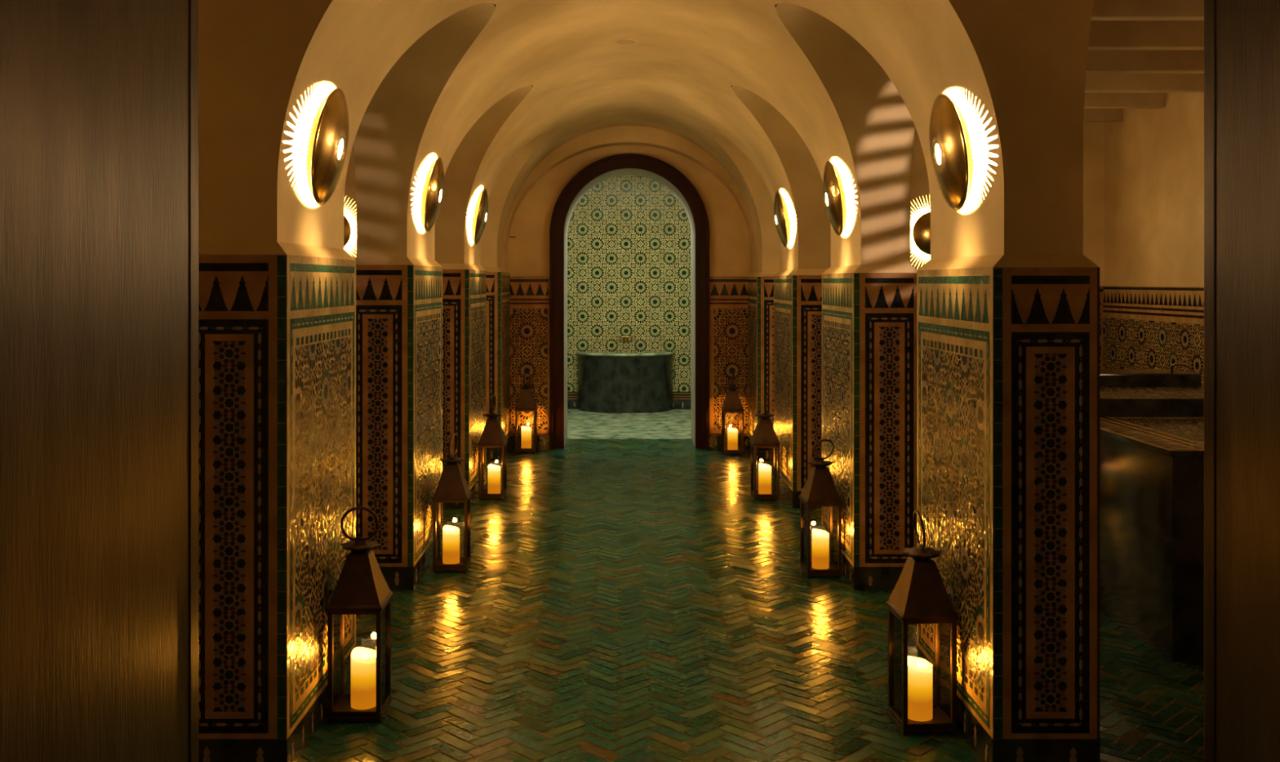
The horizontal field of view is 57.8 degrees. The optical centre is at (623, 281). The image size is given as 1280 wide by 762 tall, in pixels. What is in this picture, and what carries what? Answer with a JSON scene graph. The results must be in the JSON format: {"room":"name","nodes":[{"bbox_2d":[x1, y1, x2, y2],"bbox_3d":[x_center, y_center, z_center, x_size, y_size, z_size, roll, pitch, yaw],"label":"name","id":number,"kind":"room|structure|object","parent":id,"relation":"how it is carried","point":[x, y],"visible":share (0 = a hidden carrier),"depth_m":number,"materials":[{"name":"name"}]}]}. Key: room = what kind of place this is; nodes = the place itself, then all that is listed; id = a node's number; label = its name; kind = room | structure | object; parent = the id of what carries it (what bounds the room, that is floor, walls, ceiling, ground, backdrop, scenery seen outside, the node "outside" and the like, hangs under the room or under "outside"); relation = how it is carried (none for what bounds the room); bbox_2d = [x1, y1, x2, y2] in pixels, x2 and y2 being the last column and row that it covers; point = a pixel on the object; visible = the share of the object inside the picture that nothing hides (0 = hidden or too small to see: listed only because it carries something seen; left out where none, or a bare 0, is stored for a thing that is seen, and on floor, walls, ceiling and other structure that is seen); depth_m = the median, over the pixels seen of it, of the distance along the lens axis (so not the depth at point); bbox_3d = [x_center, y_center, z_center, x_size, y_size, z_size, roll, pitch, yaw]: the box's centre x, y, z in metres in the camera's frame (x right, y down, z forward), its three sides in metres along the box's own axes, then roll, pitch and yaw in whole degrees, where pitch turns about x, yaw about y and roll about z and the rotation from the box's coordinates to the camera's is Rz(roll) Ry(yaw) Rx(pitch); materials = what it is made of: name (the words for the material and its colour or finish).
{"room":"hammam spa corridor","nodes":[
{"label":"hammam spa corridor","id":0,"kind":"room"},
{"bbox_2d":[567,175,690,408],"bbox_3d":[0.065,0.075,14.147,2.830,2.950,0.106,0,0,0],"label":"wall","id":1,"kind":"structure","parent":0,"point":[628,237],"depth_m":14.10,"materials":[{"name":"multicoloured tile"}]},
{"bbox_2d":[617,335,633,342],"bbox_3d":[0.024,0.690,14.037,0.147,0.070,0.149,0,0,41],"label":"tap","id":2,"kind":"object","parent":1,"relation":"attached to","point":[625,338],"visible":1,"depth_m":14.04,"materials":[{"name":"gold metal"}]},
{"bbox_2d":[198,0,1098,276],"bbox_3d":[0.100,-0.948,6.925,8.800,1.805,7.850,0,0,0],"label":"ceiling","id":3,"kind":"structure","parent":0,"point":[849,84],"depth_m":5.64,"materials":[{"name":"paint"}]},
{"bbox_2d":[305,88,349,204],"bbox_3d":[-1.031,-0.471,4.060,0.112,0.405,0.411,0,0,1],"label":"wall lamp","id":4,"kind":"object","parent":3,"relation":"attached to","point":[327,147],"visible":1,"depth_m":3.96,"materials":[{"name":"gold metal"}]},
{"bbox_2d":[420,156,444,231],"bbox_3d":[-1.031,-0.471,6.280,0.112,0.405,0.411,0,0,1],"label":"wall lamp","id":5,"kind":"object","parent":3,"relation":"attached to","point":[433,188],"visible":1,"depth_m":6.16,"materials":[{"name":"gold metal"}]},
{"bbox_2d":[471,187,488,244],"bbox_3d":[-1.031,-0.471,8.360,0.112,0.405,0.411,0,0,1],"label":"wall lamp","id":6,"kind":"object","parent":3,"relation":"attached to","point":[477,229],"visible":1,"depth_m":8.23,"materials":[{"name":"gold metal"}]},
{"bbox_2d":[612,37,639,44],"bbox_3d":[0.015,-1.424,6.870,0.156,0.012,0.156,0,0,0],"label":"recessed light","id":7,"kind":"object","parent":3,"relation":"in","point":[623,41],"visible":1,"depth_m":6.87,"materials":[{"name":"paint"}]},
{"bbox_2d":[773,191,791,247],"bbox_3d":[1.144,-0.452,8.360,0.111,0.406,0.410,0,0,-3],"label":"wall lamp","id":8,"kind":"object","parent":3,"relation":"attached to","point":[781,216],"visible":1,"depth_m":8.23,"materials":[{"name":"gold metal"}]},
{"bbox_2d":[822,160,847,235],"bbox_3d":[1.144,-0.452,6.280,0.111,0.406,0.410,0,0,-3],"label":"wall lamp","id":9,"kind":"object","parent":3,"relation":"attached to","point":[833,193],"visible":1,"depth_m":6.16,"materials":[{"name":"gold metal"}]},
{"bbox_2d":[928,93,973,210],"bbox_3d":[1.144,-0.452,4.060,0.111,0.406,0.410,0,0,-3],"label":"wall lamp","id":10,"kind":"object","parent":3,"relation":"attached to","point":[950,148],"visible":1,"depth_m":3.96,"materials":[{"name":"gold metal"}]},
{"bbox_2d":[343,115,1104,448],"bbox_3d":[0.100,-0.100,11.183,8.800,3.300,0.736,0,0,0],"label":"wall","id":11,"kind":"structure","parent":0,"point":[527,255],"depth_m":10.85,"materials":[{"name":"paint"}]},
{"bbox_2d":[343,215,351,247],"bbox_3d":[-2.740,-0.470,10.802,0.411,0.411,0.093,0,0,0],"label":"wall lamp","id":12,"kind":"object","parent":11,"relation":"attached to","point":[347,229],"visible":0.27,"depth_m":10.79,"materials":[{"name":"gold metal"}]},
{"bbox_2d":[549,153,709,448],"bbox_3d":[0.060,0.181,10.820,1.486,2.738,0.100,0,0,0],"label":"door frame","id":13,"kind":"structure","parent":11,"relation":"in","point":[661,168],"depth_m":10.77,"materials":[{"name":"red paint"}]},
{"bbox_2d":[912,211,930,254],"bbox_3d":[2.900,-0.450,10.802,0.411,0.411,0.093,0,0,0],"label":"wall lamp","id":14,"kind":"object","parent":11,"relation":"attached to","point":[922,228],"visible":0.3,"depth_m":10.78,"materials":[{"name":"gold metal"}]},
{"bbox_2d":[297,408,1204,761],"bbox_3d":[0.100,1.558,7.700,9.200,0.023,13.400,0,0,0],"label":"floor","id":15,"kind":"structure","parent":0,"point":[622,600],"depth_m":4.99,"materials":[{"name":"tile"}]},
{"bbox_2d":[198,254,355,761],"bbox_3d":[-1.223,0.733,4.110,0.344,1.635,0.947,0,0,0],"label":"tiled pillar","id":16,"kind":"structure","parent":15,"relation":"on","point":[277,333],"depth_m":3.64,"materials":[{"name":"multicoloured tile"}]},
{"bbox_2d":[325,506,392,722],"bbox_3d":[-0.945,1.175,4.165,0.198,0.748,0.198,0,0,0],"label":"lantern","id":17,"kind":"object","parent":15,"relation":"on","point":[362,587],"visible":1,"depth_m":4.11,"materials":[{"name":"brown metal"}]},
{"bbox_2d":[351,646,376,709],"bbox_3d":[-0.930,1.419,4.165,0.094,0.198,0.094,0,0,0],"label":"candle","id":18,"kind":"object","parent":17,"relation":"on","point":[363,660],"visible":0.91,"depth_m":4.13,"materials":[{"name":"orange wax"}]},
{"bbox_2d":[355,264,442,589],"bbox_3d":[-1.221,0.733,6.305,0.346,1.635,0.937,0,0,0],"label":"tiled pillar","id":19,"kind":"structure","parent":15,"relation":"on","point":[399,307],"depth_m":5.84,"materials":[{"name":"multicoloured tile"}]},
{"bbox_2d":[431,432,471,571],"bbox_3d":[-0.927,1.185,6.285,0.192,0.729,0.192,0,0,-1],"label":"lantern","id":20,"kind":"object","parent":15,"relation":"on","point":[452,486],"visible":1,"depth_m":6.22,"materials":[{"name":"brown metal"}]},
{"bbox_2d":[442,524,459,564],"bbox_3d":[-0.932,1.421,6.285,0.091,0.196,0.091,0,0,-1],"label":"candle","id":21,"kind":"object","parent":20,"relation":"on","point":[451,534],"visible":1,"depth_m":6.25,"materials":[{"name":"orange wax"}]},
{"bbox_2d":[442,269,486,507],"bbox_3d":[-1.223,0.733,8.440,0.347,1.635,0.988,0,0,0],"label":"tiled pillar","id":22,"kind":"structure","parent":15,"relation":"on","point":[464,291],"depth_m":7.95,"materials":[{"name":"multicoloured tile"}]},
{"bbox_2d":[477,394,507,499],"bbox_3d":[-0.938,1.181,8.345,0.194,0.737,0.194,0,0,0],"label":"lantern","id":23,"kind":"object","parent":15,"relation":"on","point":[493,434],"visible":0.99,"depth_m":8.28,"materials":[{"name":"brown metal"}]},
{"bbox_2d":[488,463,500,493],"bbox_3d":[-0.928,1.418,8.345,0.092,0.203,0.092,0,0,0],"label":"candle","id":24,"kind":"object","parent":23,"relation":"on","point":[494,471],"visible":1,"depth_m":8.30,"materials":[{"name":"orange wax"}]},
{"bbox_2d":[486,271,510,461],"bbox_3d":[-1.222,0.733,10.438,0.343,1.635,0.824,0,0,0],"label":"tiled pillar","id":25,"kind":"structure","parent":15,"relation":"on","point":[498,283],"depth_m":10.03,"materials":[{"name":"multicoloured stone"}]},
{"bbox_2d":[514,370,537,452],"bbox_3d":[-0.885,1.181,10.600,0.194,0.737,0.194,0,0,1],"label":"lantern","id":26,"kind":"object","parent":15,"relation":"on","point":[526,402],"visible":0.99,"depth_m":10.53,"materials":[{"name":"brown metal"}]},
{"bbox_2d":[521,426,531,448],"bbox_3d":[-0.885,1.420,10.600,0.092,0.198,0.092,0,0,1],"label":"candle","id":27,"kind":"object","parent":26,"relation":"in","point":[526,431],"visible":1,"depth_m":10.56,"materials":[{"name":"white wax"}]},
{"bbox_2d":[576,351,674,413],"bbox_3d":[0.025,1.198,13.861,1.184,0.704,0.455,0,0,0],"label":"basin","id":28,"kind":"object","parent":15,"relation":"on","point":[608,382],"visible":1,"depth_m":13.71,"materials":[{"name":"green stone"}]},
{"bbox_2d":[720,371,744,453],"bbox_3d":[0.991,1.181,10.500,0.194,0.737,0.194,0,0,-1],"label":"lantern","id":29,"kind":"object","parent":15,"relation":"on","point":[732,403],"visible":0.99,"depth_m":10.43,"materials":[{"name":"brown metal"}]},
{"bbox_2d":[727,426,737,449],"bbox_3d":[0.991,1.420,10.500,0.092,0.198,0.092,0,0,-1],"label":"candle","id":30,"kind":"object","parent":29,"relation":"in","point":[732,433],"visible":1,"depth_m":10.46,"materials":[{"name":"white wax"}]},
{"bbox_2d":[747,276,773,461],"bbox_3d":[1.328,0.752,10.438,0.343,1.595,0.823,0,0,0],"label":"tiled pillar","id":31,"kind":"structure","parent":15,"relation":"on","point":[760,289],"depth_m":10.03,"materials":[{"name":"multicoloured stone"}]},
{"bbox_2d":[749,395,780,499],"bbox_3d":[1.018,1.181,8.330,0.194,0.736,0.194,0,0,-2],"label":"lantern","id":32,"kind":"object","parent":15,"relation":"on","point":[764,435],"visible":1,"depth_m":8.27,"materials":[{"name":"brown metal"}]},
{"bbox_2d":[758,462,771,493],"bbox_3d":[1.018,1.413,8.330,0.092,0.213,0.092,0,0,-2],"label":"candle","id":33,"kind":"object","parent":32,"relation":"on","point":[764,469],"visible":1,"depth_m":8.29,"materials":[{"name":"orange wax"}]},
{"bbox_2d":[773,275,822,507],"bbox_3d":[1.327,0.752,8.440,0.343,1.595,0.988,0,0,0],"label":"tiled pillar","id":34,"kind":"structure","parent":15,"relation":"on","point":[797,299],"depth_m":7.95,"materials":[{"name":"multicoloured tile"}]},
{"bbox_2d":[798,439,842,577],"bbox_3d":[1.050,1.190,6.175,0.192,0.717,0.192,0,0,-4],"label":"lantern","id":35,"kind":"object","parent":15,"relation":"on","point":[820,489],"visible":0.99,"depth_m":6.12,"materials":[{"name":"brown metal"}]},
{"bbox_2d":[811,528,829,568],"bbox_3d":[1.050,1.419,6.175,0.091,0.201,0.091,0,0,-4],"label":"candle","id":36,"kind":"object","parent":35,"relation":"on","point":[820,538],"visible":1,"depth_m":6.14,"materials":[{"name":"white wax"}]},
{"bbox_2d":[822,272,916,589],"bbox_3d":[1.327,0.752,6.304,0.343,1.595,0.939,0,0,0],"label":"tiled pillar","id":37,"kind":"structure","parent":15,"relation":"on","point":[869,319],"depth_m":5.84,"materials":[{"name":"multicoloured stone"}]},
{"bbox_2d":[885,509,959,735],"bbox_3d":[1.043,1.173,4.055,0.198,0.751,0.198,0,0,-3],"label":"lantern","id":38,"kind":"object","parent":15,"relation":"on","point":[919,595],"visible":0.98,"depth_m":4.01,"materials":[{"name":"brown metal"}]},
{"bbox_2d":[907,655,932,720],"bbox_3d":[1.033,1.417,4.055,0.094,0.202,0.094,0,0,-3],"label":"candle","id":39,"kind":"object","parent":38,"relation":"on","point":[919,669],"visible":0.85,"depth_m":4.01,"materials":[{"name":"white wax"}]},
{"bbox_2d":[916,266,1100,761],"bbox_3d":[1.328,0.752,4.110,0.343,1.595,0.947,0,0,0],"label":"tiled pillar","id":40,"kind":"structure","parent":15,"relation":"on","point":[1008,357],"depth_m":3.64,"materials":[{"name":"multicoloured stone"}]},
{"bbox_2d":[1099,417,1204,662],"bbox_3d":[3.296,1.115,5.290,2.152,0.870,1.160,0,0,0],"label":"slab","id":41,"kind":"object","parent":15,"relation":"on","point":[1152,468],"visible":0.5,"depth_m":4.94,"materials":[{"name":"black stone"}]},
{"bbox_2d":[1099,368,1204,417],"bbox_3d":[3.300,1.035,6.397,2.100,1.030,1.045,0,0,0],"label":"bench","id":42,"kind":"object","parent":15,"relation":"on","point":[1123,393],"depth_m":6.14,"materials":[{"name":"black stone"}]},
{"bbox_2d":[1170,362,1190,371],"bbox_3d":[3.211,0.494,6.688,0.105,0.053,0.024,0,0,41],"label":"tap","id":43,"kind":"object","parent":42,"relation":"on","point":[1172,366],"visible":1,"depth_m":6.68,"materials":[{"name":"gold metal"}]},
{"bbox_2d":[1083,0,1204,122],"bbox_3d":[2.978,-1.610,7.275,3.045,0.320,7.350,0,0,0],"label":"ceiling","id":44,"kind":"structure","parent":0,"point":[1140,51],"depth_m":7.99,"materials":[{"name":"beige paint"}]},
{"bbox_2d":[1102,93,1204,386],"bbox_3d":[4.551,-0.100,6.925,0.138,3.300,7.850,0,0,0],"label":"wall","id":45,"kind":"structure","parent":0,"point":[1153,287],"depth_m":9.80,"materials":[{"name":"paint"}]},
{"bbox_3d":[0.100,-0.150,2.975,9.040,3.400,0.150,0,0,0],"label":"wall","id":46,"kind":"structure","parent":0,"visible":0},
{"bbox_2d":[0,0,198,761],"bbox_3d":[-1.178,0.182,2.261,0.064,2.715,1.454,0,0,4],"label":"door","id":47,"kind":"structure","parent":46,"relation":"in","point":[99,99],"depth_m":2.50,"materials":[{"name":"brown wood"}]},
{"bbox_2d":[1204,0,1279,761],"bbox_3d":[1.561,0.182,2.259,0.064,2.715,1.454,0,0,-3],"label":"door","id":48,"kind":"structure","parent":46,"relation":"in","point":[1242,37],"depth_m":2.82,"materials":[{"name":"brown wood"}]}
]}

